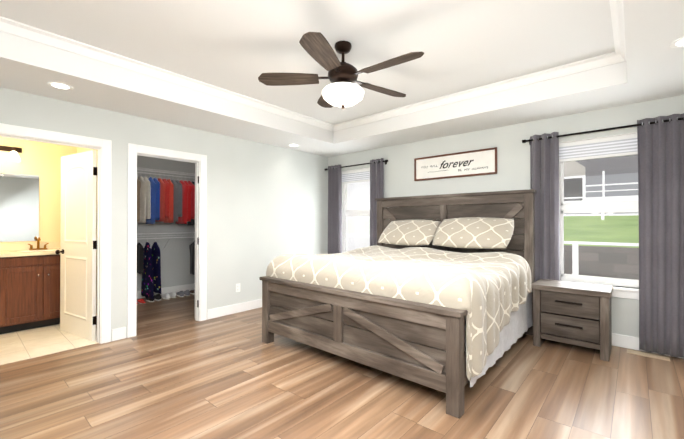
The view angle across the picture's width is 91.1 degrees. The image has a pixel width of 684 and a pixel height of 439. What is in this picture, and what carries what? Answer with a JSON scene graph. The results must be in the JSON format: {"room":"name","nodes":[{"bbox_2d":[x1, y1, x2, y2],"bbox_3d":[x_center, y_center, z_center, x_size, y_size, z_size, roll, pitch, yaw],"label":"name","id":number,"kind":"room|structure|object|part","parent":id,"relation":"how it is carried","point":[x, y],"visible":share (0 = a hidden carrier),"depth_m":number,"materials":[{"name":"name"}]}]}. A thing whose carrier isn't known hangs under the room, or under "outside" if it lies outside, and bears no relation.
{"room":"bedroom","nodes":[
{"label":"bedroom","id":0,"kind":"room"},
{"bbox_2d":[0,137,76,243],"bbox_3d":[-4.431,0.061,3.848,0.120,2.440,2.195,0,0,41],"label":"wall","id":1,"kind":"structure","parent":0,"point":[42,160],"depth_m":4.38,"materials":[{"name":"yellow paint"}]},
{"bbox_2d":[0,145,21,161],"bbox_3d":[-4.178,-0.818,3.928,0.160,0.180,0.640,0,0,41],"label":"sconce","id":2,"kind":"object","parent":1,"relation":"attached to","point":[13,154],"visible":0.98,"depth_m":4.09,"materials":[{"name":"white glass"}]},
{"bbox_2d":[0,173,38,241],"bbox_3d":[-4.306,-0.158,3.893,0.006,0.840,1.185,0,0,41],"label":"bathroom mirror","id":3,"kind":"object","parent":1,"relation":"attached to","point":[19,207],"visible":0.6,"depth_m":4.20,"materials":[{"name":"white mirror"}]},
{"bbox_2d":[0,242,59,248],"bbox_3d":[-4.089,0.330,4.128,0.018,0.083,1.280,0,0,41],"label":"backsplash","id":4,"kind":"structure","parent":1,"relation":"attached to","point":[51,245],"depth_m":4.25,"materials":[{"name":"beige stone"}]},
{"bbox_2d":[0,324,98,364],"bbox_3d":[-3.759,1.275,3.322,1.615,0.006,2.095,0,0,41],"label":"floor","id":5,"kind":"structure","parent":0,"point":[28,344],"depth_m":3.47,"materials":[{"name":"beige tile"}]},
{"bbox_2d":[0,253,59,333],"bbox_3d":[-3.876,0.846,3.943,0.578,0.871,1.275,0,0,41],"label":"bathroom vanity","id":6,"kind":"object","parent":5,"relation":"on","point":[29,285],"depth_m":3.88,"materials":[{"name":"brown wood"}]},
{"bbox_2d":[0,249,59,256],"bbox_3d":[-3.880,0.390,3.946,0.571,0.040,1.280,0,0,41],"label":"countertop","id":7,"kind":"structure","parent":6,"relation":"on","point":[3,252],"depth_m":3.93,"materials":[{"name":"beige stone"}]},
{"bbox_2d":[16,249,39,252],"bbox_3d":[-3.737,0.436,4.160,0.332,0.125,0.433,0,0,41],"label":"sink","id":8,"kind":"object","parent":7,"relation":"in","point":[17,250],"depth_m":4.13,"materials":[{"name":"beige ceramic"}]},
{"bbox_2d":[28,237,47,248],"bbox_3d":[-3.834,0.295,4.245,0.129,0.154,0.201,0,0,41],"label":"faucet","id":9,"kind":"object","parent":7,"relation":"on","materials":[{"name":"gold metal"}]},
{"bbox_2d":[77,147,96,328],"bbox_3d":[-3.241,0.065,4.347,2.000,2.440,0.120,0,0,41],"label":"wall","id":10,"kind":"structure","parent":0,"point":[79,150],"depth_m":3.98,"materials":[{"name":"paint"}]},
{"bbox_2d":[0,87,327,340],"bbox_3d":[-2.169,0.062,3.964,0.120,2.440,5.700,0,0,41],"label":"wall","id":11,"kind":"structure","parent":0,"point":[267,204],"depth_m":4.57,"materials":[{"name":"paint"}]},
{"bbox_2d":[0,123,111,343],"bbox_3d":[-2.806,0.216,3.232,0.156,2.123,0.954,0,0,41],"label":"door frame","id":12,"kind":"structure","parent":11,"relation":"attached to","point":[103,147],"depth_m":3.49,"materials":[{"name":"white wood"}]},
{"bbox_2d":[60,150,96,340],"bbox_3d":[-2.926,0.265,3.731,0.806,2.015,0.049,0,0,30],"label":"door leaf","id":13,"kind":"structure","parent":11,"relation":"in","point":[78,257],"depth_m":3.69,"materials":[{"name":"white wood"}]},
{"bbox_2d":[55,249,63,253],"bbox_3d":[-3.211,0.362,3.894,0.054,0.054,0.180,0,0,30],"label":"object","id":14,"kind":"structure","parent":13,"relation":"attached to","point":[58,251],"depth_m":3.83,"materials":[{"name":"brown metal"}]},
{"bbox_3d":[-2.602,0.270,3.545,0.053,1.670,0.038,0,0,41],"label":"bathroom door hinges","id":15,"kind":"part","parent":13,"relation":"part of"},
{"bbox_2d":[127,143,206,337],"bbox_3d":[-2.097,0.221,4.046,0.156,2.123,0.896,0,0,41],"label":"door frame","id":16,"kind":"structure","parent":11,"relation":"attached to","point":[198,160],"depth_m":4.01,"materials":[{"name":"white wood"}]},
{"bbox_2d":[197,176,198,307],"bbox_3d":[-1.843,0.274,4.286,0.048,1.670,0.012,0,0,41],"label":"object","id":17,"kind":"structure","parent":16,"relation":"attached to","point":[198,244],"depth_m":4.27,"materials":[{"name":"brown metal"}]},
{"bbox_2d":[112,299,261,340],"bbox_3d":[-1.889,1.221,4.178,0.014,0.125,5.000,0,0,41],"label":"baseboard","id":18,"kind":"structure","parent":11,"relation":"attached to","point":[118,333],"depth_m":4.52,"materials":[{"name":"white wood"}]},
{"bbox_2d":[236,283,239,291],"bbox_3d":[-1.451,0.942,4.686,0.008,0.116,0.072,0,0,41],"label":"electrical outlet plate","id":19,"kind":"object","parent":11,"relation":"attached to","point":[238,287],"visible":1,"depth_m":4.69,"materials":[{"name":"white plastic"}]},
{"bbox_2d":[137,155,194,290],"bbox_3d":[-3.131,0.074,5.905,0.120,2.440,2.375,0,0,41],"label":"wall","id":20,"kind":"structure","parent":0,"point":[175,261],"depth_m":5.93,"materials":[{"name":"grey paint"}]},
{"bbox_2d":[137,283,194,298],"bbox_3d":[-3.120,1.231,5.809,0.014,0.125,2.255,0,0,41],"label":"baseboard","id":21,"kind":"structure","parent":20,"relation":"attached to","point":[178,288],"depth_m":5.96,"materials":[{"name":"white wood"}]},
{"bbox_2d":[137,167,194,303],"bbox_3d":[-2.916,0.230,5.637,0.550,2.123,2.238,0,0,41],"label":"clothes rack","id":22,"kind":"object","parent":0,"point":[166,200],"visible":0.5,"depth_m":5.43,"materials":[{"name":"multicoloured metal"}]},
{"bbox_2d":[0,293,683,438],"bbox_3d":[-1.001,1.302,3.060,7.220,0.050,5.880,0,0,41],"label":"floor","id":23,"kind":"structure","parent":0,"point":[173,368],"depth_m":2.47,"materials":[{"name":"brown wood"}]},
{"bbox_2d":[259,189,536,418],"bbox_3d":[0.664,0.468,3.661,2.272,1.625,2.205,0,0,41],"label":"bed","id":24,"kind":"object","parent":23,"relation":"on","point":[447,308],"visible":1,"depth_m":2.92,"materials":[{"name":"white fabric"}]},
{"bbox_2d":[266,245,530,380],"bbox_3d":[0.533,0.699,3.509,2.281,0.753,1.647,0,0,41],"label":"comforter","id":25,"kind":"object","parent":24,"relation":"on","point":[491,289],"depth_m":2.74,"materials":[{"name":"beige fabric"}]},
{"bbox_2d":[378,220,440,245],"bbox_3d":[0.877,0.156,4.433,0.800,0.333,0.378,0,0,41],"label":"pillow","id":26,"kind":"object","parent":24,"relation":"on","point":[400,232],"depth_m":4.32,"materials":[{"name":"beige fabric"}]},
{"bbox_2d":[432,217,513,248],"bbox_3d":[1.496,0.140,3.880,0.880,0.352,0.361,0,0,41],"label":"pillow","id":27,"kind":"object","parent":24,"relation":"on","point":[467,232],"depth_m":3.78,"materials":[{"name":"beige fabric"}]},
{"bbox_2d":[531,279,612,361],"bbox_3d":[2.316,0.965,3.385,0.634,0.628,0.443,0,0,41],"label":"nightstand","id":28,"kind":"object","parent":23,"relation":"on","point":[575,313],"visible":1,"depth_m":3.23,"materials":[{"name":"grey"}]},
{"bbox_2d":[627,349,669,360],"bbox_3d":[2.893,1.273,3.178,0.300,0.008,0.110,0,0,41],"label":"floor vent","id":29,"kind":"object","parent":23,"relation":"in","point":[648,355],"visible":0.98,"depth_m":3.16,"materials":[{"name":"beige metal"}]},
{"bbox_2d":[0,0,683,156],"bbox_3d":[-0.045,-1.356,2.589,4.900,0.380,5.000,0,0,41],"label":"ceiling","id":30,"kind":"structure","parent":0,"point":[239,46],"depth_m":2.82,"materials":[{"name":"white paint"}]},
{"bbox_2d":[47,82,72,89],"bbox_3d":[-2.435,-1.161,2.904,0.176,0.006,0.176,0,0,41],"label":"recessed light","id":31,"kind":"object","parent":30,"relation":"in","point":[59,85],"visible":1,"depth_m":2.90,"materials":[{"name":"white plastic"}]},
{"bbox_2d":[0,0,625,130],"bbox_3d":[-0.091,-1.388,2.530,3.370,0.075,3.750,0,0,41],"label":"crown molding","id":32,"kind":"structure","parent":30,"relation":"attached to","point":[38,35],"depth_m":3.16,"materials":[{"name":"white wood"}]},
{"bbox_2d":[258,32,423,108],"bbox_3d":[0.053,-1.162,2.705,1.284,0.524,1.322,0,0,41],"label":"ceiling fan","id":33,"kind":"object","parent":30,"relation":"hanging from","point":[342,90],"visible":1,"depth_m":2.63,"materials":[{"name":"brown wood"}]},
{"bbox_3d":[0.009,-1.000,2.726,0.344,0.130,0.344,0,0,41],"label":"lamp shade","id":34,"kind":"part","parent":33,"relation":"part of","materials":[{"name":"white glass"}]},
{"bbox_3d":[0.018,-1.162,2.722,0.504,0.524,0.520,0,0,41],"label":"motor","id":35,"kind":"part","parent":33,"relation":"part of","materials":[{"name":"brown metal"}]},
{"bbox_2d":[670,37,683,47],"bbox_3d":[2.251,-1.165,2.181,0.176,0.006,0.176,0,0,41],"label":"recessed light","id":36,"kind":"object","parent":30,"relation":"in","point":[678,43],"visible":1,"depth_m":2.21,"materials":[{"name":"white plastic"}]},
{"bbox_2d":[328,95,683,336],"bbox_3d":[1.655,-0.134,4.536,5.140,2.840,0.180,0,0,41],"label":"wall","id":37,"kind":"structure","parent":0,"point":[513,161],"depth_m":4.10,"materials":[{"name":"paint"}]},
{"bbox_2d":[342,168,367,252],"bbox_3d":[0.281,-0.083,5.669,0.800,1.550,0.084,0,0,41],"label":"window frame","id":38,"kind":"object","parent":37,"relation":"attached to","point":[342,207],"visible":0.1,"depth_m":5.96,"materials":[{"name":"white wood"}]},
{"bbox_2d":[342,168,369,183],"bbox_3d":[0.290,-0.750,5.684,0.776,0.205,0.045,0,0,41],"label":"window blind","id":39,"kind":"object","parent":37,"relation":"attached to","point":[361,175],"visible":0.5,"depth_m":5.71,"materials":[{"name":"white plastic"}]},
{"bbox_2d":[343,182,369,252],"bbox_3d":[0.330,-0.082,5.725,0.800,1.550,0.065,0,0,41],"label":"window","id":40,"kind":"structure","parent":37,"relation":"in","point":[356,212],"depth_m":5.92,"materials":[{"name":"white"}]},
{"bbox_2d":[325,158,387,253],"bbox_3d":[0.209,0.152,5.601,1.330,2.230,0.106,0,0,41],"label":"curtains","id":41,"kind":"object","parent":37,"relation":"attached to","point":[335,201],"visible":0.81,"depth_m":5.78,"materials":[{"name":"grey fabric"}]},
{"bbox_3d":[0.215,-0.908,5.614,1.330,0.070,0.088,0,0,41],"label":"rod","id":42,"kind":"part","parent":41,"relation":"part of","materials":[{"name":"black metal"}]},
{"bbox_2d":[414,147,496,180],"bbox_3d":[1.493,-0.739,4.537,1.140,0.330,0.028,0,0,41],"label":"sign","id":43,"kind":"object","parent":37,"relation":"attached to","point":[479,162],"visible":1,"depth_m":4.49,"materials":[{"name":"white wood"}]},
{"bbox_2d":[559,132,636,143],"bbox_3d":[2.718,-0.095,3.549,0.800,1.550,0.084,0,0,41],"label":"window frame","id":44,"kind":"object","parent":37,"relation":"attached to","point":[599,137],"visible":0.07,"depth_m":3.52,"materials":[{"name":"white wood"}]},
{"bbox_2d":[559,133,637,161],"bbox_3d":[2.727,-0.763,3.564,0.776,0.205,0.045,0,0,41],"label":"window blind","id":45,"kind":"object","parent":37,"relation":"attached to","point":[617,146],"visible":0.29,"depth_m":3.55,"materials":[{"name":"white plastic"}]},
{"bbox_2d":[559,155,638,287],"bbox_3d":[2.767,-0.095,3.605,0.800,1.550,0.065,0,0,41],"label":"window","id":46,"kind":"structure","parent":37,"relation":"in","point":[619,206],"depth_m":3.63,"materials":[{"name":"white"}]},
{"bbox_2d":[560,280,638,299],"bbox_3d":[2.706,0.731,3.530,0.910,0.103,0.120,0,0,41],"label":"window sill","id":47,"kind":"structure","parent":37,"relation":"attached to","point":[625,292],"depth_m":3.36,"materials":[{"name":"white"}]},
{"bbox_2d":[522,113,683,357],"bbox_3d":[2.673,0.139,3.458,1.460,2.230,0.106,0,0,41],"label":"curtains","id":48,"kind":"object","parent":37,"relation":"attached to","point":[660,141],"visible":0.81,"depth_m":3.19,"materials":[{"name":"grey fabric"}]},
{"bbox_3d":[2.679,-0.921,3.471,1.460,0.070,0.088,0,0,41],"label":"rod","id":49,"kind":"part","parent":48,"relation":"part of","materials":[{"name":"black metal"}]},
{"bbox_2d":[612,333,683,358],"bbox_3d":[1.591,1.223,4.455,4.900,0.125,0.014,0,0,41],"label":"baseboard","id":50,"kind":"structure","parent":37,"relation":"attached to","point":[625,341],"depth_m":3.35,"materials":[{"name":"white wood"}]},
{"label":"outside","id":51,"kind":"structure","parent":0,"visible":0},
{"bbox_2d":[347,155,638,279],"bbox_3d":[22.868,-41.045,32.898,300.000,95.000,69.550,0,0,41],"label":"view","id":52,"kind":"structure","parent":51,"point":[600,243],"depth_m":9.46,"materials":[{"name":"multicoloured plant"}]}
]}

